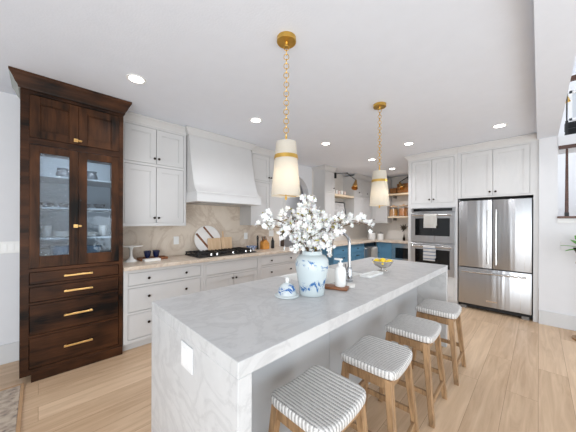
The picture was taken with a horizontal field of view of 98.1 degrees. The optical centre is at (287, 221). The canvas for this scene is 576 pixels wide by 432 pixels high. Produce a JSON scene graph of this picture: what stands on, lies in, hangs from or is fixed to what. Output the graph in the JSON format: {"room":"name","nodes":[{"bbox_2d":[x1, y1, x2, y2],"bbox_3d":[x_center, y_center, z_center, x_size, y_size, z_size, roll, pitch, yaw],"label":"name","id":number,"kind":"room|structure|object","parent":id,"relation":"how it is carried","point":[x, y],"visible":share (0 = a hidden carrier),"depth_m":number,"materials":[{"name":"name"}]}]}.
{"room":"kitchen","nodes":[
{"label":"kitchen","id":0,"kind":"room"},
{"bbox_2d":[0,91,311,344],"bbox_3d":[-1.535,0.065,3.807,11.200,2.660,0.160,0,0,-45],"label":"wall","id":1,"kind":"structure","parent":0,"point":[9,103],"depth_m":2.48,"materials":[{"name":"white paint"}]},
{"bbox_2d":[0,341,18,364],"bbox_3d":[-4.072,1.291,1.159,3.875,0.190,0.016,0,0,-45],"label":"baseboard","id":2,"kind":"structure","parent":1,"relation":"attached to","point":[9,352],"depth_m":2.47,"materials":[{"name":"paint"}]},
{"bbox_2d":[0,241,19,253],"bbox_3d":[-2.751,0.250,2.476,0.126,0.115,0.008,0,0,-45],"label":"light switch","id":3,"kind":"object","parent":1,"relation":"attached to","point":[11,246],"visible":0.78,"depth_m":2.47,"materials":[{"name":"white plastic"}]},
{"bbox_2d":[123,111,185,225],"bbox_3d":[-1.735,-0.607,3.208,0.740,1.311,0.398,0,0,-45],"label":"upper cabinet","id":4,"kind":"object","parent":1,"relation":"attached to","point":[154,150],"visible":0.98,"depth_m":3.09,"materials":[{"name":"beige paint"}]},
{"bbox_2d":[123,204,278,259],"bbox_3d":[-1.165,0.088,4.052,2.790,0.785,0.015,0,0,-45],"label":"backsplash","id":5,"kind":"structure","parent":1,"relation":"attached to","point":[226,219],"depth_m":3.76,"materials":[{"name":"beige stone"}]},
{"bbox_2d":[185,125,261,206],"bbox_3d":[-1.006,-0.757,3.739,1.130,1.004,0.660,0,0,-45],"label":"range hood","id":6,"kind":"object","parent":1,"relation":"attached to","point":[219,168],"visible":0.83,"depth_m":3.54,"materials":[{"name":"beige paint"}]},
{"bbox_2d":[240,146,285,224],"bbox_3d":[-0.398,-0.602,4.541,0.875,1.311,0.398,0,0,-45],"label":"upper cabinet","id":7,"kind":"object","parent":1,"relation":"attached to","point":[262,158],"visible":0.52,"depth_m":4.33,"materials":[{"name":"beige paint"}]},
{"bbox_2d":[311,165,336,222],"bbox_3d":[0.835,-0.615,5.770,0.445,1.276,0.398,0,0,-45],"label":"upper cabinet","id":8,"kind":"object","parent":1,"relation":"attached to","point":[323,176],"visible":0.66,"depth_m":5.68,"materials":[{"name":"beige paint"}]},
{"bbox_2d":[334,172,357,189],"bbox_3d":[1.390,-0.961,5.830,0.605,0.421,0.195,0,0,-19],"label":"wall sconce","id":9,"kind":"object","parent":8,"relation":"attached to","point":[354,186],"visible":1,"depth_m":5.87,"materials":[{"name":"black metal"}]},
{"bbox_2d":[312,170,366,240],"bbox_3d":[1.466,-0.382,6.675,2.578,1.745,0.012,0,0,-45],"label":"backsplash corner","id":10,"kind":"structure","parent":1,"relation":"attached to","point":[358,231],"depth_m":6.83,"materials":[{"name":"tile"}]},
{"bbox_2d":[335,194,353,198],"bbox_3d":[1.282,-0.640,6.249,0.861,0.050,0.326,0,0,-45],"label":"wall shelf","id":11,"kind":"object","parent":1,"relation":"attached to","point":[340,196],"visible":0.7,"depth_m":6.25,"materials":[{"name":"brown wood"}]},
{"bbox_2d":[343,173,371,222],"bbox_3d":[1.945,-0.611,6.876,0.960,1.276,0.398,0,0,-45],"label":"upper cabinet","id":12,"kind":"object","parent":1,"relation":"attached to","point":[360,202],"visible":0.86,"depth_m":6.64,"materials":[{"name":"beige paint"}]},
{"bbox_3d":[1.280,-0.078,6.249,0.861,0.045,0.326,0,0,-45],"label":"wall shelf","id":13,"kind":"object","parent":1,"relation":"attached to","visible":0},
{"bbox_2d":[335,202,345,217],"bbox_3d":[1.277,-0.298,6.186,0.500,0.398,0.082,0,0,-45],"label":"picture frame","id":14,"kind":"object","parent":13,"relation":"on","point":[339,206],"visible":0.44,"depth_m":6.21,"materials":[{"name":"black metal"}]},
{"bbox_2d":[0,0,536,177],"bbox_3d":[-0.246,-1.311,2.518,11.200,0.100,3.878,0,0,-45],"label":"ceiling","id":15,"kind":"structure","parent":0,"point":[445,72],"depth_m":2.01,"materials":[{"name":"paint"}]},
{"bbox_2d":[126,74,145,83],"bbox_3d":[-1.342,-1.262,2.211,0.156,0.006,0.156,0,0,-45],"label":"recessed light","id":16,"kind":"object","parent":15,"relation":"in","point":[134,78],"visible":1,"depth_m":2.21,"materials":[{"name":"white plastic"}]},
{"bbox_2d":[250,117,261,122],"bbox_3d":[-0.397,-1.258,3.094,0.156,0.006,0.156,0,0,-45],"label":"recessed light","id":17,"kind":"object","parent":15,"relation":"in","point":[254,120],"visible":1,"depth_m":3.10,"materials":[{"name":"white plastic"}]},
{"bbox_2d":[271,31,300,199],"bbox_3d":[-0.012,-0.705,1.715,0.204,1.110,0.204,0,0,-45],"label":"pendant lamp","id":18,"kind":"object","parent":15,"relation":"hanging from","point":[285,183],"visible":1,"depth_m":1.65,"materials":[{"name":"white glass"}]},
{"bbox_2d":[369,102,389,207],"bbox_3d":[0.979,-0.701,2.675,0.204,1.110,0.204,0,0,-45],"label":"pendant lamp","id":19,"kind":"object","parent":15,"relation":"hanging from","point":[379,196],"visible":1,"depth_m":2.61,"materials":[{"name":"gold metal"}]},
{"bbox_2d":[534,0,575,138],"bbox_3d":[0.394,-1.484,0.276,8.940,0.630,0.202,0,0,-45],"label":"ceiling beam","id":20,"kind":"structure","parent":15,"relation":"attached to","point":[554,20],"depth_m":1.78,"materials":[{"name":"paint"}]},
{"bbox_2d":[0,288,575,431],"bbox_3d":[1.411,1.455,1.129,11.600,0.100,11.600,0,0,-45],"label":"floor","id":21,"kind":"structure","parent":0,"point":[519,375],"depth_m":2.10,"materials":[{"name":"brown wood"}]},
{"bbox_2d":[0,383,23,431],"bbox_3d":[-2.120,1.387,0.645,1.915,0.011,2.340,0,0,-45],"label":"rug","id":22,"kind":"object","parent":21,"relation":"on","point":[11,398],"visible":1,"depth_m":1.85,"materials":[{"name":"beige fabric"}]},
{"bbox_2d":[8,66,131,382],"bbox_3d":[-2.192,0.064,2.564,0.873,2.657,0.654,0,0,-45],"label":"china hutch","id":23,"kind":"object","parent":21,"relation":"on","point":[71,304],"visible":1,"depth_m":2.38,"materials":[{"name":"brown wood"}]},
{"bbox_2d":[42,226,51,236],"bbox_3d":[-2.347,0.091,2.433,0.072,0.110,0.072,0,0,-45],"label":"tumbler","id":24,"kind":"object","parent":23,"relation":"on","point":[46,230],"visible":0.86,"depth_m":2.41,"materials":[{"name":"white plastic"}]},
{"bbox_2d":[40,202,54,206],"bbox_3d":[-2.357,-0.164,2.451,0.110,0.050,0.110,0,0,-45],"label":"bowl","id":25,"kind":"object","parent":23,"relation":"on","point":[44,204],"visible":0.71,"depth_m":2.42,"materials":[{"name":"white ceramic"}]},
{"bbox_2d":[49,245,68,254],"bbox_3d":[-2.242,0.291,2.482,0.188,0.110,0.188,0,0,-45],"label":"serving dish","id":26,"kind":"object","parent":23,"relation":"on","point":[59,249],"visible":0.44,"depth_m":2.42,"materials":[{"name":"white ceramic"}]},
{"bbox_2d":[51,231,68,236],"bbox_3d":[-2.231,0.119,2.479,0.170,0.055,0.170,0,0,-45],"label":"plate stack","id":27,"kind":"object","parent":23,"relation":"on","point":[57,233],"visible":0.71,"depth_m":2.43,"materials":[{"name":"white ceramic"}]},
{"bbox_2d":[56,168,68,176],"bbox_3d":[-2.278,-0.484,2.528,0.110,0.110,0.110,0,0,-45],"label":"jug","id":28,"kind":"object","parent":23,"relation":"on","point":[63,172],"visible":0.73,"depth_m":2.49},
{"bbox_2d":[40,174,110,187],"bbox_3d":[-2.226,-0.420,2.600,0.703,0.016,0.509,0,0,-45],"label":"shelf","id":29,"kind":"object","parent":23,"relation":"attached to","point":[50,180],"depth_m":2.60,"materials":[{"name":"clear glass"}]},
{"bbox_2d":[40,207,110,211],"bbox_3d":[-2.227,-0.130,2.600,0.703,0.016,0.509,0,0,-45],"label":"shelf","id":30,"kind":"object","parent":23,"relation":"attached to","point":[42,209],"depth_m":2.60,"materials":[{"name":"clear glass"}]},
{"bbox_2d":[40,234,110,239],"bbox_3d":[-2.228,0.155,2.600,0.703,0.016,0.509,0,0,-45],"label":"shelf","id":31,"kind":"object","parent":23,"relation":"attached to","point":[108,235],"depth_m":2.48,"materials":[{"name":"clear glass"}]},
{"bbox_2d":[87,171,97,179],"bbox_3d":[-2.115,-0.483,2.691,0.110,0.110,0.110,0,0,-45],"label":"jug","id":32,"kind":"object","parent":23,"relation":"on","point":[90,174],"visible":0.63,"depth_m":2.66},
{"bbox_2d":[87,245,101,252],"bbox_3d":[-2.075,0.297,2.648,0.166,0.100,0.166,0,0,-45],"label":"serving dish","id":33,"kind":"object","parent":23,"relation":"on","point":[90,248],"visible":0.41,"depth_m":2.60,"materials":[{"name":"blue ceramic"}]},
{"bbox_2d":[99,225,106,235],"bbox_3d":[-2.032,0.092,2.747,0.072,0.110,0.072,0,0,-45],"label":"tumbler","id":34,"kind":"object","parent":23,"relation":"on","point":[102,228],"visible":0.98,"depth_m":2.72,"materials":[{"name":"white plastic"}]},
{"bbox_2d":[123,262,203,350],"bbox_3d":[-1.624,0.958,3.161,0.894,0.873,0.630,0,0,-45],"label":"base cabinet","id":35,"kind":"object","parent":21,"relation":"on","point":[141,287],"visible":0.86,"depth_m":2.81,"materials":[{"name":"beige paint"}]},
{"bbox_2d":[123,246,301,270],"bbox_3d":[-0.950,0.502,3.823,2.786,0.040,0.614,0,0,-45],"label":"countertop","id":36,"kind":"structure","parent":35,"relation":"on","point":[174,260],"depth_m":3.25,"materials":[{"name":"beige stone"}]},
{"bbox_2d":[123,245,142,261],"bbox_3d":[-1.898,0.382,3.023,0.254,0.190,0.254,0,0,-45],"label":"cake stand","id":37,"kind":"object","parent":36,"relation":"on","point":[130,259],"visible":0.88,"depth_m":3.01,"materials":[{"name":"white ceramic"}]},
{"bbox_2d":[143,258,160,261],"bbox_3d":[-1.670,0.464,3.070,0.180,0.028,0.100,0,0,-45],"label":"book","id":38,"kind":"object","parent":36,"relation":"on","point":[148,259],"visible":1,"depth_m":3.04,"materials":[{"name":"white paper"}]},
{"bbox_2d":[137,255,167,260],"bbox_3d":[-1.739,0.464,3.210,0.320,0.028,0.160,0,0,-45],"label":"serving tray","id":39,"kind":"object","parent":36,"relation":"on","point":[161,256],"visible":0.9,"depth_m":3.21,"materials":[{"name":"brown wood"}]},
{"bbox_2d":[194,226,219,250],"bbox_3d":[-1.246,0.269,3.884,0.430,0.426,0.091,0,0,-43],"label":"cutting board","id":40,"kind":"object","parent":36,"relation":"on","point":[204,232],"visible":0.7,"depth_m":3.84,"materials":[{"name":"white stone"}]},
{"bbox_2d":[207,238,220,249],"bbox_3d":[-1.149,0.367,3.907,0.220,0.230,0.045,0,0,-45],"label":"cutting board","id":41,"kind":"object","parent":36,"relation":"on","point":[213,243],"visible":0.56,"depth_m":3.90,"materials":[{"name":"brown wood"}]},
{"bbox_2d":[185,247,256,257],"bbox_3d":[-0.999,0.454,3.806,0.960,0.053,0.460,0,0,-45],"label":"gas cooktop","id":42,"kind":"object","parent":36,"relation":"in","point":[235,250],"visible":0.99,"depth_m":3.69,"materials":[{"name":"black metal"}]},
{"bbox_2d":[221,231,231,248],"bbox_3d":[-1.008,0.316,4.091,0.200,0.334,0.056,0,0,-45],"label":"cutting board","id":43,"kind":"object","parent":36,"relation":"on","point":[226,242],"visible":0.67,"depth_m":4.07,"materials":[{"name":"brown wood"}]},
{"bbox_2d":[260,236,268,248],"bbox_3d":[-0.421,0.368,4.480,0.150,0.228,0.100,0,0,-45],"label":"knife block","id":44,"kind":"object","parent":36,"relation":"on","point":[264,244],"visible":0.99,"depth_m":4.44,"materials":[{"name":"brown wood"}]},
{"bbox_2d":[203,256,258,290],"bbox_3d":[-0.982,0.960,3.801,0.916,0.873,0.630,0,0,-45],"label":"base cabinet","id":45,"kind":"object","parent":21,"relation":"on","point":[219,273],"visible":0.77,"depth_m":3.56,"materials":[{"name":"beige paint"}]},
{"bbox_2d":[259,251,299,279],"bbox_3d":[-0.319,0.962,4.461,0.950,0.873,0.630,0,0,-45],"label":"base cabinet","id":46,"kind":"object","parent":21,"relation":"on","point":[279,264],"visible":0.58,"depth_m":4.20,"materials":[{"name":"beige paint"}]},
{"bbox_2d":[151,257,447,431],"bbox_3d":[0.493,0.944,2.181,2.808,0.915,0.930,0,0,-45],"label":"kitchen island","id":47,"kind":"object","parent":21,"relation":"on","point":[247,342],"visible":0.67,"depth_m":1.35,"materials":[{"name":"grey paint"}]},
{"bbox_2d":[181,340,192,374],"bbox_3d":[-0.467,0.621,1.149,0.008,0.116,0.120,0,0,-45],"label":"wall outlet","id":48,"kind":"object","parent":47,"relation":"attached to","point":[186,351],"visible":1,"depth_m":1.14,"materials":[{"name":"plastic"}]},
{"bbox_2d":[275,277,299,298],"bbox_3d":[-0.006,0.422,1.641,0.164,0.123,0.164,0,0,-45],"label":"lid","id":49,"kind":"object","parent":47,"relation":"on","point":[287,290],"visible":1,"depth_m":1.60,"materials":[{"name":"ceramic"}]},
{"bbox_2d":[295,249,328,296],"bbox_3d":[0.161,0.339,1.686,0.226,0.292,0.226,0,0,-45],"label":"ginger jar","id":50,"kind":"object","parent":47,"relation":"on","point":[311,269],"visible":0.94,"depth_m":1.60,"materials":[{"name":"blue ceramic"}]},
{"bbox_2d":[255,219,305,248],"bbox_3d":[-0.040,0.114,1.693,0.383,0.263,0.152,0,0,-6],"label":"branch","id":51,"kind":"object","parent":50,"relation":"in","point":[264,226],"visible":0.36,"depth_m":1.71,"materials":[{"name":"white plant"}]},
{"bbox_2d":[259,208,307,250],"bbox_3d":[-0.019,0.080,1.657,0.347,0.331,0.169,0,0,-17],"label":"branch","id":52,"kind":"object","parent":50,"relation":"in","point":[265,216],"visible":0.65,"depth_m":1.63,"materials":[{"name":"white plant"}]},
{"bbox_2d":[277,206,305,246],"bbox_3d":[0.039,0.066,1.733,0.241,0.360,0.117,0,0,32],"label":"branch","id":53,"kind":"object","parent":50,"relation":"in","point":[287,207],"visible":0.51,"depth_m":1.74,"materials":[{"name":"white plant"}]},
{"bbox_2d":[276,217,312,249],"bbox_3d":[0.049,0.106,1.615,0.250,0.279,0.146,0,0,-31],"label":"branch","id":54,"kind":"object","parent":50,"relation":"in","point":[296,228],"visible":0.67,"depth_m":1.59,"materials":[{"name":"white plant"}]},
{"bbox_2d":[284,230,313,252],"bbox_3d":[0.095,0.143,1.609,0.174,0.206,0.251,0,0,28],"label":"branch","id":55,"kind":"object","parent":50,"relation":"in","point":[297,245],"visible":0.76,"depth_m":1.58,"materials":[{"name":"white plant"}]},
{"bbox_2d":[297,193,316,247],"bbox_3d":[0.135,0.028,1.690,0.156,0.435,0.191,0,0,-45],"label":"branch","id":56,"kind":"object","parent":50,"relation":"in","point":[306,205],"visible":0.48,"depth_m":1.66,"materials":[{"name":"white plant"}]},
{"bbox_2d":[296,203,319,251],"bbox_3d":[0.118,0.061,1.643,0.154,0.370,0.189,0,0,-15],"label":"branch","id":57,"kind":"object","parent":50,"relation":"in","point":[301,212],"visible":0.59,"depth_m":1.60,"materials":[{"name":"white plant"}]},
{"bbox_2d":[297,220,323,251],"bbox_3d":[0.142,0.117,1.585,0.159,0.258,0.196,0,0,-45],"label":"branch","id":58,"kind":"object","parent":50,"relation":"in","point":[305,235],"visible":0.85,"depth_m":1.56,"materials":[{"name":"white plant"}]},
{"bbox_2d":[305,200,316,219],"bbox_3d":[0.178,0.040,1.750,0.173,0.411,0.213,0,0,-45],"label":"branch","id":59,"kind":"object","parent":50,"relation":"in","point":[313,205],"visible":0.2,"depth_m":1.79,"materials":[{"name":"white plant"}]},
{"bbox_2d":[300,207,324,250],"bbox_3d":[0.161,0.073,1.605,0.164,0.346,0.275,0,0,8],"label":"branch","id":60,"kind":"object","parent":50,"relation":"in","point":[316,221],"visible":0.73,"depth_m":1.56,"materials":[{"name":"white plant"}]},
{"bbox_2d":[306,228,337,255],"bbox_3d":[0.219,0.141,1.593,0.193,0.210,0.233,0,0,-45],"label":"branch","id":61,"kind":"object","parent":50,"relation":"in","point":[325,242],"visible":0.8,"depth_m":1.56,"materials":[{"name":"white plant"}]},
{"bbox_2d":[313,210,332,245],"bbox_3d":[0.200,0.079,1.683,0.175,0.334,0.193,0,0,-45],"label":"branch","id":62,"kind":"object","parent":50,"relation":"in","point":[324,218],"visible":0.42,"depth_m":1.66,"materials":[{"name":"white plant"}]},
{"bbox_2d":[313,209,345,251],"bbox_3d":[0.271,0.082,1.637,0.184,0.328,0.224,0,0,-45],"label":"branch","id":63,"kind":"object","parent":50,"relation":"in","point":[339,213],"visible":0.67,"depth_m":1.63,"materials":[{"name":"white plant"}]},
{"bbox_2d":[321,212,355,238],"bbox_3d":[0.318,0.087,1.723,0.302,0.319,0.190,0,0,-20],"label":"branch","id":64,"kind":"object","parent":50,"relation":"in","point":[350,214],"visible":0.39,"depth_m":1.71,"materials":[{"name":"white plant"}]},
{"bbox_2d":[327,212,374,236],"bbox_3d":[0.370,0.090,1.652,0.404,0.312,0.162,0,0,7],"label":"branch","id":65,"kind":"object","parent":50,"relation":"in","point":[358,217],"visible":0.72,"depth_m":1.65,"materials":[{"name":"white plant"}]},
{"bbox_2d":[280,268,361,283],"bbox_3d":[0.319,0.617,2.326,0.696,0.248,0.498,0,0,-45],"label":"sink","id":66,"kind":"object","parent":47,"relation":"in","point":[330,278],"visible":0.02,"depth_m":2.62,"materials":[{"name":"white ceramic"}]},
{"bbox_2d":[325,284,348,290],"bbox_3d":[0.348,0.476,1.824,0.180,0.018,0.090,0,0,25],"label":"wood tray","id":67,"kind":"object","parent":47,"relation":"on","point":[327,286],"visible":0.72,"depth_m":1.79,"materials":[{"name":"brown wood"}]},
{"bbox_2d":[334,258,345,286],"bbox_3d":[0.381,0.367,1.827,0.080,0.200,0.085,0,0,-45],"label":"soap dispenser","id":68,"kind":"object","parent":67,"relation":"on","point":[340,271],"visible":1,"depth_m":1.79,"materials":[{"name":"white ceramic"}]},
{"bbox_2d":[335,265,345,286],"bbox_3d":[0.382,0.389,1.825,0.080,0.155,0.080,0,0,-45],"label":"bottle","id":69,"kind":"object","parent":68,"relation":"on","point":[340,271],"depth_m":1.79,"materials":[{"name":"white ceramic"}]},
{"bbox_2d":[327,232,352,281],"bbox_3d":[0.420,0.282,2.106,0.111,0.407,0.250,0,0,-45],"label":"faucet","id":70,"kind":"object","parent":47,"relation":"on","point":[349,268],"visible":0.64,"depth_m":2.05,"materials":[{"name":"silver metal"}]},
{"bbox_2d":[360,270,382,277],"bbox_3d":[0.762,0.476,2.279,0.260,0.022,0.100,0,0,-45],"label":"soap dish","id":71,"kind":"object","parent":47,"relation":"on","point":[370,274],"visible":1,"depth_m":2.27,"materials":[{"name":"white ceramic"}]},
{"bbox_2d":[372,259,393,271],"bbox_3d":[0.943,0.435,2.494,0.210,0.104,0.210,0,0,-45],"label":"fruit bowl","id":72,"kind":"object","parent":47,"relation":"on","point":[376,263],"visible":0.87,"depth_m":2.44,"materials":[{"name":"silver metal"}]},
{"bbox_2d":[268,365,367,431],"bbox_3d":[0.145,1.101,1.190,0.413,0.599,0.392,0,0,-45],"label":"bar stool","id":73,"kind":"object","parent":21,"relation":"on","point":[321,399],"visible":1,"depth_m":1.15,"materials":[{"name":"fabric"}]},
{"bbox_2d":[313,243,363,264],"bbox_3d":[1.246,0.968,6.021,1.330,0.873,0.630,0,0,-45],"label":"base cabinet","id":74,"kind":"object","parent":21,"relation":"on","point":[357,250],"visible":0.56,"depth_m":5.66,"materials":[{"name":"blue paint"}]},
{"bbox_2d":[333,238,407,246],"bbox_3d":[2.142,0.512,5.985,2.587,0.040,1.922,0,0,-45],"label":"countertop","id":75,"kind":"structure","parent":74,"relation":"on","point":[365,240],"depth_m":6.35,"materials":[{"name":"beige stone"}]},
{"bbox_2d":[377,232,383,239],"bbox_3d":[2.599,0.386,7.024,0.165,0.215,0.165,0,0,-45],"label":"canister","id":76,"kind":"object","parent":75,"relation":"on","point":[380,236],"visible":1,"depth_m":6.96,"materials":[{"name":"white ceramic"}]},
{"bbox_2d":[364,242,375,257],"bbox_3d":[1.944,0.971,6.692,0.600,0.872,0.664,0,0,-45],"label":"dishwasher","id":77,"kind":"object","parent":21,"relation":"on","point":[367,246],"visible":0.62,"depth_m":6.43,"materials":[{"name":"silver metal"}]},
{"bbox_2d":[371,247,377,257],"bbox_3d":[2.269,0.874,6.561,0.280,0.437,0.053,0,0,-45],"label":"dish towel","id":78,"kind":"object","parent":77,"relation":"hanging from","point":[374,251],"visible":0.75,"depth_m":6.53,"materials":[{"name":"white fabric"}]},
{"bbox_2d":[341,335,418,431],"bbox_3d":[0.556,1.103,1.563,0.392,0.599,0.413,0,0,42],"label":"bar stool","id":79,"kind":"object","parent":21,"relation":"on","point":[377,361],"visible":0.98,"depth_m":1.51,"materials":[{"name":"white fabric"}]},
{"bbox_2d":[377,242,391,258],"bbox_3d":[2.729,0.973,6.775,0.660,0.873,0.400,0,0,-45],"label":"base cabinet","id":80,"kind":"object","parent":21,"relation":"on","point":[384,249],"visible":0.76,"depth_m":6.56,"materials":[{"name":"blue paint"}]},
{"bbox_2d":[392,243,407,260],"bbox_3d":[3.087,0.976,6.422,0.636,0.870,0.600,0,0,-45],"label":"base cabinet","id":81,"kind":"object","parent":21,"relation":"on","point":[399,250],"visible":0.29,"depth_m":6.26,"materials":[{"name":"blue paint"}]},
{"bbox_2d":[378,314,446,427],"bbox_3d":[0.990,1.104,1.978,0.392,0.599,0.413,0,0,43],"label":"bar stool","id":82,"kind":"object","parent":21,"relation":"on","point":[419,333],"visible":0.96,"depth_m":1.89,"materials":[{"name":"brown wood"}]},
{"bbox_2d":[404,147,463,304],"bbox_3d":[2.761,0.082,4.710,0.740,2.656,0.850,0,0,-45],"label":"oven tower","id":83,"kind":"object","parent":21,"relation":"on","point":[433,175],"visible":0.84,"depth_m":4.41,"materials":[{"name":"white paint"}]},
{"bbox_2d":[411,207,455,276],"bbox_3d":[2.535,0.339,4.419,0.108,1.190,0.700,0,0,-45],"label":"double oven","id":84,"kind":"object","parent":83,"relation":"in","point":[443,237],"visible":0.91,"depth_m":4.36,"materials":[{"name":"silver metal"}]},
{"bbox_2d":[423,245,435,260],"bbox_3d":[2.490,0.547,4.404,0.056,0.264,0.190,0,0,-45],"label":"dish towel","id":85,"kind":"object","parent":84,"relation":"hanging from","point":[429,252],"visible":1,"depth_m":4.38,"materials":[{"name":"fabric"}]},
{"bbox_2d":[423,214,436,227],"bbox_3d":[2.499,-0.018,4.396,0.057,0.244,0.200,0,0,-45],"label":"dish towel","id":86,"kind":"object","parent":84,"relation":"hanging from","point":[430,220],"visible":1,"depth_m":4.37,"materials":[{"name":"white fabric"}]},
{"bbox_2d":[411,299,465,385],"bbox_3d":[1.457,1.106,2.423,0.392,0.599,0.413,0,0,43],"label":"bar stool","id":87,"kind":"object","parent":21,"relation":"on","point":[442,312],"visible":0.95,"depth_m":2.33,"materials":[{"name":"brown wood"}]},
{"bbox_2d":[458,197,532,320],"bbox_3d":[3.365,0.529,4.070,0.755,1.765,0.884,0,0,-45],"label":"refrigerator","id":88,"kind":"object","parent":21,"relation":"on","point":[496,235],"visible":1,"depth_m":3.80,"materials":[{"name":"silver metal"}]},
{"bbox_2d":[457,133,538,321],"bbox_3d":[3.400,0.084,4.068,0.740,2.656,0.958,0,0,-45],"label":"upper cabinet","id":89,"kind":"object","parent":21,"relation":"on","point":[506,168],"visible":0.99,"depth_m":3.76,"materials":[{"name":"white paint"}]},
{"bbox_2d":[560,236,575,340],"bbox_3d":[3.542,0.782,2.965,0.381,1.260,0.427,0,0,-45],"label":"potted plant","id":90,"kind":"object","parent":21,"relation":"on","point":[574,241],"visible":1,"depth_m":3.04,"materials":[{"name":"green plant"}]},
{"bbox_2d":[284,185,303,253],"bbox_3d":[-0.081,0.070,6.456,5.000,2.660,1.540,0,0,-45],"label":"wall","id":91,"kind":"structure","parent":0,"point":[292,202],"depth_m":7.62,"materials":[{"name":"white paint"}]},
{"bbox_2d":[539,136,575,315],"bbox_3d":[5.306,0.134,1.758,0.120,2.570,5.000,0,0,-45],"label":"wall","id":92,"kind":"structure","parent":0,"point":[557,267],"depth_m":3.39,"materials":[{"name":"white paint"}]},
{"bbox_2d":[539,310,575,330],"bbox_3d":[5.254,1.323,1.710,0.016,0.190,5.000,0,0,-45],"label":"baseboard","id":93,"kind":"structure","parent":92,"relation":"attached to","point":[564,321],"depth_m":3.35,"materials":[{"name":"paint"}]},
{"bbox_2d":[561,241,568,249],"bbox_3d":[3.667,0.318,3.312,0.008,0.116,0.072,0,0,-45],"label":"wall outlet","id":94,"kind":"object","parent":92,"relation":"attached to","point":[562,243],"visible":0.75,"depth_m":3.31,"materials":[{"name":"white plastic"}]},
{"bbox_2d":[557,218,575,222],"bbox_3d":[5.322,-0.011,1.650,0.012,0.060,4.825,0,0,-45],"label":"trim","id":95,"kind":"structure","parent":92,"relation":"attached to","point":[559,220],"depth_m":3.30,"materials":[{"name":"paint"}]},
{"bbox_2d":[557,216,575,217],"bbox_3d":[5.368,-0.056,1.696,0.180,0.030,4.825,0,0,-45],"label":"trim","id":96,"kind":"structure","parent":92,"relation":"attached to","point":[557,216],"depth_m":3.28,"materials":[{"name":"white wood"}]},
{"bbox_2d":[564,149,568,215],"bbox_3d":[3.721,-0.547,3.337,0.040,0.940,0.040,0,0,-45],"label":"baluster","id":97,"kind":"object","parent":96,"relation":"on","point":[566,213],"visible":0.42,"depth_m":3.33,"materials":[{"name":"brown wood"}]},
{"bbox_2d":[558,134,575,154],"bbox_3d":[5.540,-1.076,1.861,0.610,0.130,4.820,0,0,-45],"label":"trim","id":98,"kind":"structure","parent":92,"relation":"attached to","point":[566,139],"depth_m":3.32,"materials":[{"name":"white paint"}]},
{"bbox_2d":[564,121,575,134],"bbox_3d":[4.168,-1.296,3.401,0.280,0.300,0.540,0,0,-45],"label":"armchair","id":99,"kind":"object","parent":98,"relation":"on","point":[571,125],"visible":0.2,"depth_m":3.56,"materials":[{"name":"black"}]},
{"bbox_2d":[565,75,575,134],"bbox_3d":[4.493,-1.535,2.566,0.060,0.780,2.220,0,0,-45],"label":"stair railing","id":100,"kind":"object","parent":98,"relation":"on","point":[573,77],"visible":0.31,"depth_m":3.33,"materials":[{"name":"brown wood"}]},
{"bbox_2d":[559,144,575,149],"bbox_3d":[5.334,-0.989,1.652,0.035,0.045,4.815,0,0,-45],"label":"trim","id":101,"kind":"structure","parent":92,"relation":"attached to","point":[569,145],"depth_m":3.29,"materials":[{"name":"brown wood"}]},
{"bbox_2d":[558,73,575,215],"bbox_3d":[5.939,-0.729,2.387,1.660,4.300,5.000,0,0,-45],"label":"wall","id":102,"kind":"structure","parent":0,"point":[571,156],"depth_m":4.40,"materials":[{"name":"white paint"}]},
{"bbox_2d":[569,90,575,121],"bbox_3d":[5.412,-1.816,3.996,0.060,0.970,1.230,0,0,-45],"label":"window","id":103,"kind":"structure","parent":102,"relation":"in","point":[571,119],"depth_m":4.40,"materials":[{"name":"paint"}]},
{"bbox_3d":[3.709,0.083,6.350,0.120,2.660,3.640,0,0,-45],"label":"wall","id":104,"kind":"structure","parent":0,"visible":0},
{"bbox_2d":[372,178,391,222],"bbox_3d":[2.634,-0.609,7.053,0.386,1.276,0.440,0,0,-45],"label":"upper cabinet","id":105,"kind":"object","parent":104,"relation":"attached to","point":[379,215],"visible":0.4,"depth_m":6.94,"materials":[{"name":"beige paint"}]},
{"bbox_2d":[367,176,407,239],"bbox_3d":[3.068,-0.377,6.902,0.012,1.745,1.928,0,0,-45],"label":"backsplash","id":106,"kind":"structure","parent":104,"relation":"attached to","point":[392,231],"depth_m":6.96,"materials":[{"name":"tile"}]},
{"bbox_2d":[388,216,407,220],"bbox_3d":[3.233,-0.096,6.529,0.276,0.115,1.140,0,0,-45],"label":"wall shelf","id":107,"kind":"object","parent":104,"relation":"attached to","point":[393,217],"visible":0.45,"depth_m":6.70,"materials":[{"name":"brown wood"}]},
{"bbox_2d":[389,205,397,215],"bbox_3d":[2.891,-0.311,6.847,0.230,0.310,0.230,0,0,-45],"label":"glass jar","id":108,"kind":"object","parent":107,"relation":"on","point":[392,212],"visible":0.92,"depth_m":6.76,"materials":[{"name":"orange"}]},
{"bbox_2d":[399,204,407,215],"bbox_3d":[3.075,-0.315,6.663,0.240,0.320,0.240,0,0,-45],"label":"glass jar","id":109,"kind":"object","parent":107,"relation":"on","point":[402,211],"visible":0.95,"depth_m":6.58,"materials":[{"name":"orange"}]},
{"bbox_2d":[389,193,407,198],"bbox_3d":[3.235,-0.706,6.529,0.276,0.115,1.140,0,0,-45],"label":"wall shelf","id":110,"kind":"object","parent":104,"relation":"attached to","point":[395,195],"visible":0.33,"depth_m":6.76,"materials":[{"name":"brown wood"}]},
{"bbox_2d":[397,183,407,192],"bbox_3d":[3.105,-0.891,6.649,0.225,0.252,0.325,0,0,-45],"label":"wicker basket","id":111,"kind":"object","parent":110,"relation":"on","point":[405,190],"visible":0.37,"depth_m":6.56,"materials":[{"name":"brown wicker"}]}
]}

